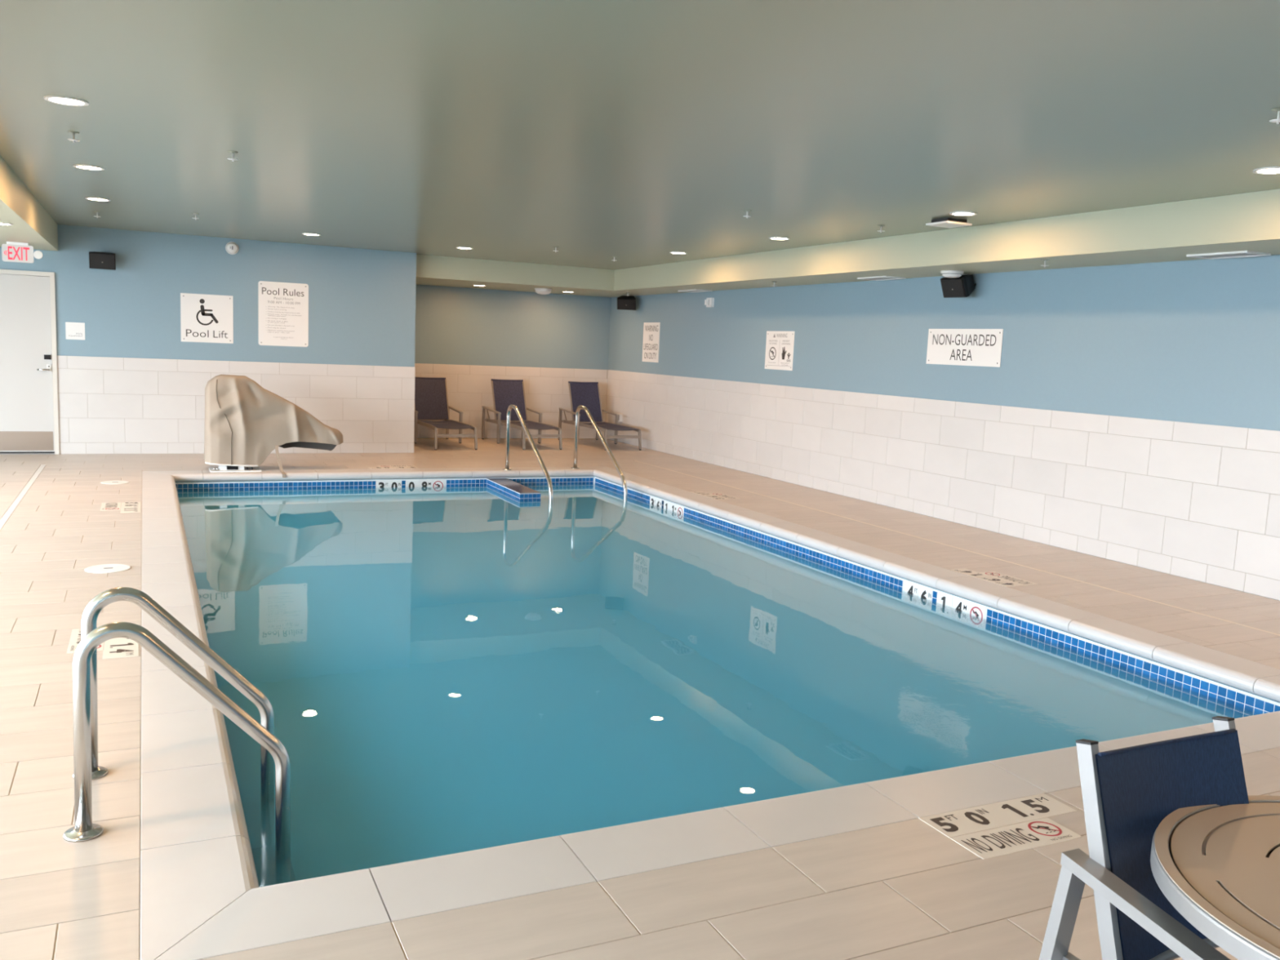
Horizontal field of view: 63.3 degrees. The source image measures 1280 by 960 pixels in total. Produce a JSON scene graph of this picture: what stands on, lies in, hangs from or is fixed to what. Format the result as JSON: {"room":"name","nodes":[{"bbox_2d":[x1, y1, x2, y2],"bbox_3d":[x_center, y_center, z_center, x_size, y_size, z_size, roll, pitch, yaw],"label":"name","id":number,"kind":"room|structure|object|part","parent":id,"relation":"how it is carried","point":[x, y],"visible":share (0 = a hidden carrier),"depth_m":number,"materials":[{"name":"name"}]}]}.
{"room":"indoor swimming pool","nodes":[
{"label":"indoor swimming pool","id":0,"kind":"room"},
{"bbox_2d":[0,224,416,453],"bbox_3d":[-7.326,-1.882,13.636,8.245,2.843,2.349,-1,8,-25],"label":"wall","id":1,"kind":"structure","parent":0,"point":[132,385],"depth_m":13.22,"materials":[{"name":"blue paint"}]},
{"bbox_2d":[0,222,13,225],"bbox_3d":[-5.659,-2.266,9.182,0.208,0.007,0.208,-1,8,-25],"label":"recessed light","id":2,"kind":"object","parent":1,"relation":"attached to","point":[1,223],"visible":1,"depth_m":9.19,"materials":[{"name":"white plastic"}]},
{"bbox_2d":[1,241,43,262],"bbox_3d":[-6.744,-2.484,11.354,0.387,0.212,0.073,-1,8,-25],"label":"exit sign","id":3,"kind":"object","parent":1,"relation":"hanging from","point":[11,251],"visible":1,"depth_m":11.33,"materials":[{"name":"grey plastic"}]},
{"bbox_2d":[33,250,43,258],"bbox_3d":[-6.610,-2.472,11.412,0.092,0.091,0.058,-2,8,-32],"label":"lamp","id":4,"kind":"object","parent":3,"relation":"attached to","point":[37,254],"depth_m":11.39,"materials":[{"name":"white plastic"}]},
{"bbox_2d":[0,155,57,250],"bbox_3d":[-4.986,-1.804,3.724,3.950,0.500,17.700,-1,8,-25],"label":"ceiling soffit","id":5,"kind":"structure","parent":1,"relation":"attached to","point":[33,225],"depth_m":9.44,"materials":[{"name":"grey paint"}]},
{"bbox_2d":[0,269,59,454],"bbox_3d":[-7.495,-1.389,12.329,1.013,2.178,0.170,-1,8,-25],"label":"door","id":6,"kind":"structure","parent":1,"relation":"in","point":[29,413],"depth_m":12.41,"materials":[{"name":"white paint"}]},
{"bbox_3d":[-7.530,-0.468,12.444,0.881,0.230,0.003,-1,8,-25],"label":"kick plate","id":7,"kind":"part","parent":6,"relation":"part of","materials":[{"name":"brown metal"}]},
{"bbox_3d":[-7.145,-1.323,12.446,0.134,0.026,0.062,-1,8,-25],"label":"lever handle","id":8,"kind":"part","parent":6,"relation":"part of","materials":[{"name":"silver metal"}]},
{"bbox_2d":[65,321,84,339],"bbox_3d":[-6.833,-1.803,12.575,0.205,0.206,0.005,-1,8,-25],"label":"room sign","id":9,"kind":"object","parent":1,"relation":"attached to","point":[73,331],"visible":1,"depth_m":12.57,"materials":[{"name":"white plastic"}]},
{"bbox_2d":[88,251,115,270],"bbox_3d":[-6.457,-2.637,12.487,0.280,0.210,0.290,-1,8,-25],"label":"wall speaker","id":10,"kind":"object","parent":1,"relation":"attached to","point":[97,260],"visible":1,"depth_m":12.38,"materials":[{"name":"black plastic"}]},
{"bbox_2d":[180,293,233,343],"bbox_3d":[-5.490,-2.048,13.181,0.615,0.604,0.008,-1,8,-25],"label":"sign","id":11,"kind":"object","parent":1,"relation":"attached to","point":[206,318],"visible":1,"depth_m":13.18,"materials":[{"name":"white plastic"}]},
{"bbox_2d":[225,241,239,254],"bbox_3d":[-5.168,-2.941,13.173,0.158,0.158,0.062,-1,8,-25],"label":"smoke detector","id":12,"kind":"object","parent":1,"relation":"attached to","point":[231,247],"visible":1,"depth_m":13.16,"materials":[{"name":"white plastic"}]},
{"bbox_2d":[257,280,308,346],"bbox_3d":[-4.652,-2.162,13.565,0.622,0.822,0.008,-1,8,-25],"label":"sign","id":13,"kind":"object","parent":1,"relation":"attached to","point":[282,307],"visible":1,"depth_m":13.56,"materials":[{"name":"white plastic"}]},
{"bbox_2d":[413,284,610,438],"bbox_3d":[-2.329,-2.007,17.237,3.877,2.863,0.150,-1,8,-25],"label":"wall","id":14,"kind":"structure","parent":0,"point":[469,338],"depth_m":17.22,"materials":[{"name":"blue paint"}]},
{"bbox_2d":[0,0,1279,270],"bbox_3d":[0.105,-2.025,6.160,7.343,0.150,17.760,-1,8,-25],"label":"ceiling","id":15,"kind":"structure","parent":0,"point":[637,132],"depth_m":5.23,"materials":[{"name":"grey paint"}]},
{"bbox_2d":[44,95,88,106],"bbox_3d":[-3.016,-1.994,5.466,0.208,0.007,0.208,-1,8,-25],"label":"recessed light","id":16,"kind":"object","parent":15,"relation":"in","point":[66,100],"visible":1,"depth_m":5.45,"materials":[{"name":"white plastic"}]},
{"bbox_2d":[67,130,79,142],"bbox_3d":[-3.467,-2.099,6.364,0.068,0.062,0.068,-1,8,-25],"label":"sprinkler","id":17,"kind":"object","parent":15,"relation":"attached to","point":[73,140],"visible":1,"depth_m":6.36,"materials":[{"name":"grey paint"}]},
{"bbox_3d":[-3.467,-2.095,6.364,0.010,0.055,0.010,9,10,41],"label":"stem","id":18,"kind":"part","parent":17,"relation":"part of","materials":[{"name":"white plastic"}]},
{"bbox_2d":[73,164,104,170],"bbox_3d":[-4.103,-2.328,7.737,0.208,0.007,0.208,-1,8,-25],"label":"recessed light","id":19,"kind":"object","parent":15,"relation":"in","point":[77,166],"visible":1,"depth_m":7.72,"materials":[{"name":"white plastic"}]},
{"bbox_2d":[85,197,110,201],"bbox_3d":[-5.044,-2.612,9.671,0.208,0.007,0.208,-1,8,-25],"label":"recessed light","id":20,"kind":"object","parent":15,"relation":"in","point":[89,198],"visible":1,"depth_m":9.65,"materials":[{"name":"white plastic"}]},
{"bbox_2d":[227,151,238,161],"bbox_3d":[-2.671,-2.122,6.819,0.068,0.062,0.068,-1,8,-25],"label":"sprinkler","id":21,"kind":"object","parent":15,"relation":"attached to","point":[232,152],"visible":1,"depth_m":6.81,"materials":[{"name":"grey paint"}]},
{"bbox_2d":[302,233,320,235],"bbox_3d":[-3.847,-2.876,12.173,0.208,0.007,0.208,-1,8,-25],"label":"recessed light","id":22,"kind":"object","parent":15,"relation":"in","point":[310,234],"visible":1,"depth_m":12.16,"materials":[{"name":"white plastic"}]},
{"bbox_2d":[456,246,472,248],"bbox_3d":[-2.206,-2.918,13.075,0.208,0.007,0.208,-1,8,-25],"label":"recessed light","id":23,"kind":"object","parent":15,"relation":"in","point":[459,247],"visible":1,"depth_m":13.03,"materials":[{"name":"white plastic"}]},
{"bbox_2d":[670,251,687,253],"bbox_3d":[0.463,-2.727,12.479,0.208,0.007,0.208,-1,8,-25],"label":"recessed light","id":24,"kind":"object","parent":15,"relation":"in","point":[672,252],"visible":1,"depth_m":12.44,"materials":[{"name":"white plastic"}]},
{"bbox_2d":[743,209,751,217],"bbox_3d":[0.882,-2.184,8.543,0.068,0.062,0.068,-1,8,-25],"label":"sprinkler","id":25,"kind":"object","parent":15,"relation":"attached to","point":[747,211],"visible":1,"depth_m":8.53,"materials":[{"name":"grey paint"}]},
{"bbox_2d":[768,236,789,239],"bbox_3d":[1.403,-2.432,10.467,0.208,0.007,0.208,-1,8,-25],"label":"recessed light","id":26,"kind":"object","parent":15,"relation":"in","point":[772,237],"visible":1,"depth_m":10.44,"materials":[{"name":"white plastic"}]},
{"bbox_2d":[877,225,884,232],"bbox_3d":[2.119,-2.205,9.132,0.068,0.062,0.068,-1,8,-25],"label":"sprinkler","id":27,"kind":"object","parent":15,"relation":"attached to","point":[881,230],"visible":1,"depth_m":9.13,"materials":[{"name":"grey paint"}]},
{"bbox_2d":[925,217,972,227],"bbox_3d":[2.550,-2.125,8.579,0.260,0.045,0.260,-1,8,-25],"label":"ceiling plate","id":28,"kind":"object","parent":15,"relation":"attached to","point":[948,222],"visible":1,"depth_m":8.52,"materials":[{"name":"white plastic"}]},
{"bbox_3d":[2.550,-2.110,8.580,0.260,0.015,0.260,-1,8,-25],"label":"plate","id":29,"kind":"part","parent":28,"relation":"part of","materials":[{"name":"white plastic"}]},
{"bbox_2d":[949,211,977,216],"bbox_3d":[2.540,-2.092,8.165,0.208,0.007,0.208,-1,8,-25],"label":"recessed light","id":30,"kind":"object","parent":15,"relation":"in","point":[955,213],"visible":1,"depth_m":8.14,"materials":[{"name":"white plastic"}]},
{"bbox_2d":[1253,166,1279,174],"bbox_3d":[3.610,-1.762,5.918,0.208,0.007,0.208,-1,8,-25],"label":"recessed light","id":31,"kind":"object","parent":15,"relation":"in","point":[1272,170],"visible":1,"depth_m":5.92,"materials":[{"name":"white plastic"}]},
{"bbox_2d":[1269,107,1279,124],"bbox_3d":[2.813,-1.600,4.577,0.068,0.062,0.068,-1,8,-25],"label":"sprinkler","id":32,"kind":"object","parent":15,"relation":"attached to","point":[1277,109],"visible":1,"depth_m":4.57,"materials":[{"name":"grey paint"}]},
{"bbox_3d":[2.813,-1.597,4.577,0.010,0.055,0.010,9,10,41],"label":"stem","id":33,"kind":"part","parent":32,"relation":"part of","materials":[{"name":"white plastic"}]},
{"bbox_2d":[0,438,1279,959],"bbox_3d":[-1.820,0.709,6.842,11.972,0.120,19.608,-1,8,-25],"label":"floor","id":34,"kind":"structure","parent":0,"point":[906,890],"depth_m":3.47,"materials":[{"name":"beige tile"}]},
{"bbox_2d":[0,464,45,529],"bbox_3d":[-3.906,0.686,5.836,0.048,0.003,13.000,-1,8,-25],"label":"trim","id":35,"kind":"structure","parent":34,"relation":"on","point":[22,494],"depth_m":9.41,"materials":[{"name":"white"}]},
{"bbox_2d":[66,624,138,658],"bbox_3d":[-2.689,0.814,5.217,0.313,0.002,0.592,-1,8,-25],"label":"depth marker","id":36,"kind":"object","parent":34,"relation":"on","point":[117,647],"visible":0.35,"depth_m":5.14,"materials":[{"name":"beige tile"}]},
{"bbox_2d":[84,564,130,573],"bbox_3d":[-3.484,0.578,6.805,0.270,0.004,0.270,-1,8,-25],"label":"lid","id":37,"kind":"object","parent":34,"relation":"on","point":[103,568],"visible":1,"depth_m":6.79,"materials":[{"name":"white plastic"}]},
{"bbox_2d":[100,480,128,484],"bbox_3d":[-5.338,0.023,10.566,0.260,0.004,0.260,-1,8,-25],"label":"lid","id":38,"kind":"object","parent":34,"relation":"on","point":[104,482],"visible":1,"depth_m":10.55,"materials":[{"name":"white plastic"}]},
{"bbox_2d":[100,502,140,512],"bbox_3d":[-4.556,0.241,9.121,0.313,0.002,0.592,-1,8,-25],"label":"depth marker","id":39,"kind":"object","parent":34,"relation":"on","point":[126,507],"visible":1,"depth_m":9.14,"materials":[{"name":"beige tile"}]},
{"bbox_2d":[62,586,296,887],"bbox_3d":[-1.581,1.307,3.622,0.712,1.820,0.595,-1,8,-25],"label":"pool ladder","id":40,"kind":"object","parent":34,"relation":"on","point":[273,864],"visible":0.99,"depth_m":3.48,"materials":[{"name":"silver metal"}]},
{"bbox_2d":[204,374,342,477],"bbox_3d":[-4.219,-0.636,12.056,1.538,1.128,0.779,-1,8,-25],"label":"lift","id":41,"kind":"object","parent":34,"relation":"on","point":[245,421],"visible":1,"depth_m":11.87,"materials":[{"name":"fabric"}]},
{"bbox_2d":[218,465,244,470],"bbox_3d":[-4.676,-0.157,11.892,0.260,0.063,0.208,-1,8,-25],"label":"label","id":42,"kind":"object","parent":41,"relation":"attached to","point":[220,467],"depth_m":11.80,"materials":[{"name":"plastic"}]},
{"bbox_3d":[-4.635,-0.118,11.900,0.540,0.012,0.320,-1,8,-25],"label":"plate","id":43,"kind":"part","parent":41,"relation":"part of","materials":[{"name":"white plastic"}]},
{"bbox_2d":[367,465,418,468],"bbox_3d":[-3.062,-0.161,12.827,0.592,0.002,0.313,-1,8,-25],"label":"depth marker","id":44,"kind":"object","parent":34,"relation":"on","point":[380,466],"visible":1,"depth_m":12.82,"materials":[{"name":"beige tile"}]},
{"bbox_2d":[413,377,477,449],"bbox_3d":[-3.037,-1.041,15.850,0.750,0.992,1.685,-1,8,-27],"label":"sun lounger","id":45,"kind":"object","parent":34,"relation":"on","point":[431,397],"visible":0.9,"depth_m":16.30,"materials":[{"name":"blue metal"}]},
{"bbox_3d":[-3.414,-0.796,15.823,0.036,0.458,0.056,-1,8,-27],"label":"leg","id":46,"kind":"part","parent":45,"relation":"part of","materials":[{"name":"grey metal"}]},
{"bbox_3d":[-3.306,-0.849,15.729,0.028,0.064,1.580,-1,8,-27],"label":"rail","id":47,"kind":"part","parent":45,"relation":"part of","materials":[{"name":"grey metal"}]},
{"bbox_3d":[-2.957,-0.585,15.046,0.040,0.273,0.074,-1,8,-27],"label":"leg","id":48,"kind":"part","parent":45,"relation":"part of","materials":[{"name":"grey metal"}]},
{"bbox_3d":[-3.054,-1.274,16.466,0.020,0.630,0.257,-1,8,-27],"label":"rail","id":49,"kind":"part","parent":45,"relation":"part of","materials":[{"name":"grey metal"}]},
{"bbox_3d":[-3.101,-0.926,16.757,0.036,0.508,0.056,-1,8,-27],"label":"leg","id":50,"kind":"part","parent":45,"relation":"part of","materials":[{"name":"grey metal"}]},
{"bbox_3d":[-2.930,-1.115,16.414,0.046,0.074,0.750,-1,8,-27],"label":"armrest","id":51,"kind":"part","parent":45,"relation":"part of","materials":[{"name":"grey metal"}]},
{"bbox_3d":[-2.775,-0.859,15.999,0.028,0.064,1.580,-1,8,-27],"label":"rail","id":52,"kind":"part","parent":45,"relation":"part of","materials":[{"name":"grey metal"}]},
{"bbox_3d":[-2.786,-0.809,16.142,0.036,0.458,0.056,-1,8,-27],"label":"leg","id":53,"kind":"part","parent":45,"relation":"part of","materials":[{"name":"grey metal"}]},
{"bbox_3d":[-2.421,-0.596,15.318,0.040,0.273,0.074,-1,8,-27],"label":"leg","id":54,"kind":"part","parent":45,"relation":"part of","materials":[{"name":"grey metal"}]},
{"bbox_2d":[481,378,562,449],"bbox_3d":[-1.851,-1.059,16.407,0.750,0.992,1.685,-1,8,-29],"label":"sun lounger","id":55,"kind":"object","parent":34,"relation":"on","point":[505,393],"visible":0.94,"depth_m":16.84,"materials":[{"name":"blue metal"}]},
{"bbox_3d":[-2.559,-0.930,16.975,0.036,0.508,0.056,-1,8,-29],"label":"leg","id":56,"kind":"part","parent":55,"relation":"part of","materials":[{"name":"grey metal"}]},
{"bbox_3d":[-2.379,-1.119,16.637,0.046,0.074,0.750,-1,8,-29],"label":"armrest","id":57,"kind":"part","parent":55,"relation":"part of","materials":[{"name":"grey metal"}]},
{"bbox_3d":[-2.358,-1.282,16.766,0.020,0.630,0.257,-1,8,-29],"label":"rail","id":58,"kind":"part","parent":55,"relation":"part of","materials":[{"name":"grey metal"}]},
{"bbox_3d":[-2.226,-0.814,16.370,0.036,0.458,0.056,-1,8,-29],"label":"leg","id":59,"kind":"part","parent":55,"relation":"part of","materials":[{"name":"grey metal"}]},
{"bbox_3d":[-2.116,-0.866,16.279,0.028,0.064,1.580,-1,8,-29],"label":"rail","id":60,"kind":"part","parent":55,"relation":"part of","materials":[{"name":"grey metal"}]},
{"bbox_3d":[-1.746,-0.603,15.607,0.040,0.273,0.074,-1,8,-29],"label":"leg","id":61,"kind":"part","parent":55,"relation":"part of","materials":[{"name":"grey metal"}]},
{"bbox_3d":[-1.887,-1.294,17.022,0.020,0.630,0.257,-1,8,-29],"label":"rail","id":62,"kind":"part","parent":55,"relation":"part of","materials":[{"name":"grey metal"}]},
{"bbox_3d":[-1.762,-1.135,16.974,0.046,0.074,0.750,-1,8,-29],"label":"armrest","id":63,"kind":"part","parent":55,"relation":"part of","materials":[{"name":"grey metal"}]},
{"bbox_3d":[-1.608,-0.829,16.707,0.036,0.458,0.056,-1,8,-29],"label":"leg","id":64,"kind":"part","parent":55,"relation":"part of","materials":[{"name":"grey metal"}]},
{"bbox_3d":[-1.593,-0.879,16.564,0.028,0.064,1.580,-1,8,-29],"label":"rail","id":65,"kind":"part","parent":55,"relation":"part of","materials":[{"name":"grey metal"}]},
{"bbox_3d":[-1.218,-0.617,15.895,0.040,0.273,0.074,-1,8,-29],"label":"leg","id":66,"kind":"part","parent":55,"relation":"part of","materials":[{"name":"grey metal"}]},
{"bbox_2d":[558,381,641,450],"bbox_3d":[-0.635,-1.065,16.871,0.750,0.992,1.685,-1,8,-28],"label":"sun lounger","id":67,"kind":"object","parent":34,"relation":"on","point":[587,394],"visible":0.86,"depth_m":17.32,"materials":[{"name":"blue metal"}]},
{"bbox_3d":[-1.341,-0.935,17.442,0.036,0.508,0.056,-1,8,-28],"label":"leg","id":68,"kind":"part","parent":67,"relation":"part of","materials":[{"name":"grey metal"}]},
{"bbox_3d":[-1.162,-1.125,17.103,0.046,0.074,0.750,-1,8,-28],"label":"armrest","id":69,"kind":"part","parent":67,"relation":"part of","materials":[{"name":"grey metal"}]},
{"bbox_3d":[-1.140,-1.288,17.231,0.020,0.630,0.257,-1,8,-28],"label":"rail","id":70,"kind":"part","parent":67,"relation":"part of","materials":[{"name":"grey metal"}]},
{"bbox_3d":[-1.010,-0.819,16.835,0.036,0.458,0.056,-1,8,-28],"label":"leg","id":71,"kind":"part","parent":67,"relation":"part of","materials":[{"name":"grey metal"}]},
{"bbox_3d":[-0.900,-0.872,16.744,0.028,0.064,1.580,-1,8,-28],"label":"rail","id":72,"kind":"part","parent":67,"relation":"part of","materials":[{"name":"grey metal"}]},
{"bbox_3d":[-0.668,-1.299,17.486,0.020,0.630,0.257,-1,8,-28],"label":"rail","id":73,"kind":"part","parent":67,"relation":"part of","materials":[{"name":"grey metal"}]},
{"bbox_3d":[-0.532,-0.609,16.070,0.040,0.273,0.074,-1,8,-28],"label":"leg","id":74,"kind":"part","parent":67,"relation":"part of","materials":[{"name":"grey metal"}]},
{"bbox_3d":[-0.543,-1.140,17.438,0.046,0.074,0.750,-1,8,-28],"label":"armrest","id":75,"kind":"part","parent":67,"relation":"part of","materials":[{"name":"grey metal"}]},
{"bbox_3d":[-0.391,-0.835,17.171,0.036,0.458,0.056,-1,8,-28],"label":"leg","id":76,"kind":"part","parent":67,"relation":"part of","materials":[{"name":"grey metal"}]},
{"bbox_3d":[-0.376,-0.885,17.027,0.028,0.064,1.580,-1,8,-28],"label":"rail","id":77,"kind":"part","parent":67,"relation":"part of","materials":[{"name":"grey metal"}]},
{"bbox_3d":[-0.003,-0.622,16.357,0.040,0.273,0.074,-1,8,-28],"label":"leg","id":78,"kind":"part","parent":67,"relation":"part of","materials":[{"name":"grey metal"}]},
{"bbox_2d":[140,466,1279,959],"bbox_3d":[-0.884,1.338,8.332,5.585,1.658,9.972,-1,8,-25],"label":"swimming pool","id":79,"kind":"object","parent":34,"relation":"in","point":[466,715],"visible":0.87,"depth_m":7.72,"materials":[{"name":"liquid"}]},
{"bbox_2d":[502,404,553,558],"bbox_3d":[-1.329,-0.037,12.333,0.110,1.629,1.694,-1,8,-25],"label":"stair handrail","id":80,"kind":"object","parent":79,"relation":"on","point":[510,406],"visible":1,"depth_m":12.00,"materials":[{"name":"silver metal"}]},
{"bbox_2d":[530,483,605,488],"bbox_3d":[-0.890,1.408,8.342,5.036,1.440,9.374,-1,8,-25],"label":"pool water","id":81,"kind":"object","parent":79,"relation":"in","point":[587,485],"visible":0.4,"depth_m":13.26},
{"bbox_2d":[570,405,627,553],"bbox_3d":[-0.504,-0.060,12.797,0.110,1.629,1.694,-1,8,-25],"label":"stair handrail","id":82,"kind":"object","parent":79,"relation":"on","point":[585,409],"visible":1,"depth_m":12.48,"materials":[{"name":"silver metal"}]},
{"bbox_2d":[690,491,739,499],"bbox_3d":[0.836,0.168,11.557,0.313,0.002,0.592,-1,8,-25],"label":"depth marker","id":83,"kind":"object","parent":34,"relation":"on","point":[714,495],"visible":1,"depth_m":11.52,"materials":[{"name":"beige tile"}]},
{"bbox_2d":[949,568,1038,586],"bbox_3d":[2.641,0.723,7.784,0.313,0.002,0.592,-1,8,-25],"label":"depth marker","id":84,"kind":"object","parent":34,"relation":"on","point":[995,577],"visible":1,"depth_m":7.74,"materials":[{"name":"beige tile"}]},
{"bbox_2d":[918,793,1082,859],"bbox_3d":[1.303,1.192,3.602,0.592,0.002,0.313,-1,8,-25],"label":"depth marker","id":85,"kind":"object","parent":34,"relation":"on","point":[986,844],"visible":1,"depth_m":3.58,"materials":[{"name":"beige tile"}]},
{"bbox_2d":[1039,715,1248,959],"bbox_3d":[1.143,0.962,1.918,0.624,0.864,0.690,-1,8,-25],"label":"patio chair","id":86,"kind":"object","parent":34,"relation":"on","point":[1127,792],"visible":0.67,"depth_m":2.02,"materials":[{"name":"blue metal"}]},
{"bbox_3d":[0.808,1.042,2.087,0.044,0.612,0.119,-1,8,-25],"label":"leg","id":87,"kind":"part","parent":86,"relation":"part of","materials":[{"name":"silver metal"}]},
{"bbox_3d":[0.958,0.986,1.825,0.022,0.051,0.585,-1,8,-25],"label":"seat rail","id":88,"kind":"part","parent":86,"relation":"part of","materials":[{"name":"silver metal"}]},
{"bbox_3d":[0.881,0.735,1.983,0.024,0.443,0.165,0,8,-22],"label":"post","id":89,"kind":"part","parent":86,"relation":"part of","materials":[{"name":"silver metal"}]},
{"bbox_3d":[0.926,0.785,1.761,0.046,0.060,0.560,0,8,-20],"label":"armrest","id":90,"kind":"part","parent":86,"relation":"part of","materials":[{"name":"silver metal"}]},
{"bbox_3d":[1.252,0.729,2.159,0.024,0.443,0.165,-2,8,-29],"label":"post","id":91,"kind":"part","parent":86,"relation":"part of","materials":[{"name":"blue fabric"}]},
{"bbox_2d":[1150,795,1279,959],"bbox_3d":[1.325,1.064,1.815,0.840,0.706,0.840,-1,8,-25],"label":"patio table","id":92,"kind":"object","parent":34,"relation":"on","point":[1217,866],"visible":0.98,"depth_m":1.85,"materials":[{"name":"beige plastic"}]},
{"bbox_2d":[605,254,1279,600],"bbox_3d":[3.712,-0.790,9.264,0.160,2.963,19.900,-1,8,-25],"label":"wall","id":93,"kind":"structure","parent":0,"point":[1129,414],"depth_m":9.51,"materials":[{"name":"white tile"}]},
{"bbox_2d":[534,288,551,294],"bbox_3d":[-1.496,-2.913,16.076,0.270,0.088,0.270,-1,8,-25],"label":"emergency light","id":94,"kind":"object","parent":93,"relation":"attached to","point":[539,291],"visible":1,"depth_m":15.98,"materials":[{"name":"white plastic"}]},
{"bbox_2d":[616,413,622,422],"bbox_3d":[-0.351,-1.055,17.541,0.056,0.130,0.150,-1,8,-25],"label":"wall outlet","id":95,"kind":"object","parent":93,"relation":"attached to","point":[620,415],"visible":0.54,"depth_m":17.48,"materials":[{"name":"white plastic"}]},
{"bbox_2d":[617,295,635,310],"bbox_3d":[-0.206,-2.871,16.844,0.300,0.232,0.382,3,7,4],"label":"wall speaker","id":96,"kind":"object","parent":93,"relation":"attached to","point":[624,302],"visible":1,"depth_m":16.70,"materials":[{"name":"black plastic"}]},
{"bbox_2d":[617,299,635,310],"bbox_3d":[-0.220,-2.818,16.698,0.280,0.155,0.080,3,7,4],"label":"grille","id":97,"kind":"object","parent":96,"relation":"attached to","point":[627,304],"depth_m":16.70,"materials":[{"name":"grey metal"}]},
{"bbox_2d":[642,322,660,362],"bbox_3d":[0.174,-2.183,16.477,0.005,0.622,0.585,-1,8,-25],"label":"sign","id":98,"kind":"object","parent":93,"relation":"attached to","point":[651,344],"visible":1,"depth_m":16.46,"materials":[{"name":"white plastic"}]},
{"bbox_2d":[677,288,712,292],"bbox_3d":[0.781,-2.687,14.767,0.260,0.014,0.550,-1,8,-25],"label":"air vent","id":99,"kind":"object","parent":93,"relation":"attached to","point":[694,290],"visible":1,"depth_m":14.74,"materials":[{"name":"white plastic"}]},
{"bbox_2d":[704,297,714,307],"bbox_3d":[0.980,-2.510,14.693,0.073,0.130,0.150,-1,8,-25],"label":"fire alarm strobe","id":100,"kind":"object","parent":93,"relation":"attached to","point":[708,302],"visible":1,"depth_m":14.67,"materials":[{"name":"white plastic"}]},
{"bbox_2d":[764,331,795,370],"bbox_3d":[1.763,-1.640,13.154,0.008,0.484,0.640,-1,8,-25],"label":"warning sign","id":101,"kind":"object","parent":93,"relation":"attached to","point":[780,345],"visible":1,"depth_m":13.14,"materials":[{"name":"white plastic"}]},
{"bbox_2d":[768,339,790,366],"bbox_3d":[1.762,-1.609,13.153,0.001,0.327,0.550,-1,8,-25],"label":"print","id":102,"kind":"object","parent":101,"relation":"attached to","point":[769,340],"depth_m":13.18},
{"bbox_2d":[416,188,1279,297],"bbox_3d":[2.023,-2.072,8.267,4.028,0.500,19.900,-1,8,-25],"label":"ceiling soffit","id":103,"kind":"structure","parent":93,"relation":"attached to","point":[1166,232],"depth_m":9.26,"materials":[{"name":"grey paint"}]},
{"bbox_2d":[857,275,906,280],"bbox_3d":[2.553,-2.134,10.994,0.260,0.014,0.480,-1,8,-25],"label":"air vent","id":104,"kind":"object","parent":93,"relation":"attached to","point":[879,277],"visible":1,"depth_m":10.96,"materials":[{"name":"white plastic"}]},
{"bbox_2d":[940,270,964,277],"bbox_3d":[2.956,-1.949,9.850,0.210,0.060,0.210,-1,8,-25],"label":"smoke detector","id":105,"kind":"object","parent":93,"relation":"attached to","point":[946,273],"visible":1,"depth_m":9.78,"materials":[{"name":"white plastic"}]},
{"bbox_2d":[940,274,976,297],"bbox_3d":[3.103,-1.872,10.039,0.302,0.224,0.280,-2,8,-31],"label":"wall speaker","id":106,"kind":"object","parent":93,"relation":"attached to","point":[963,286],"visible":0.99,"depth_m":9.95,"materials":[{"name":"black plastic"}]},
{"bbox_2d":[940,279,964,297],"bbox_3d":[3.002,-1.842,9.982,0.069,0.160,0.260,-2,8,-31],"label":"grille","id":107,"kind":"object","parent":106,"relation":"attached to","point":[950,287],"depth_m":9.97,"materials":[{"name":"grey metal"}]},
{"bbox_2d":[926,328,1003,367],"bbox_3d":[3.171,-1.305,10.207,0.008,0.356,1.028,-1,8,-25],"label":"sign","id":108,"kind":"object","parent":93,"relation":"attached to","point":[962,347],"visible":1,"depth_m":10.17,"materials":[{"name":"white plastic"}]},
{"bbox_2d":[1040,259,1049,267],"bbox_3d":[3.278,-1.752,8.411,0.068,0.062,0.068,-1,8,-25],"label":"sprinkler","id":109,"kind":"object","parent":93,"relation":"attached to","point":[1044,265],"visible":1,"depth_m":8.40,"materials":[{"name":"grey paint"}]},
{"bbox_2d":[1186,250,1271,259],"bbox_3d":[4.227,-1.617,7.470,0.260,0.014,0.470,-1,8,-25],"label":"air vent","id":110,"kind":"object","parent":93,"relation":"attached to","point":[1242,253],"visible":1,"depth_m":7.45,"materials":[{"name":"white plastic"}]}
]}

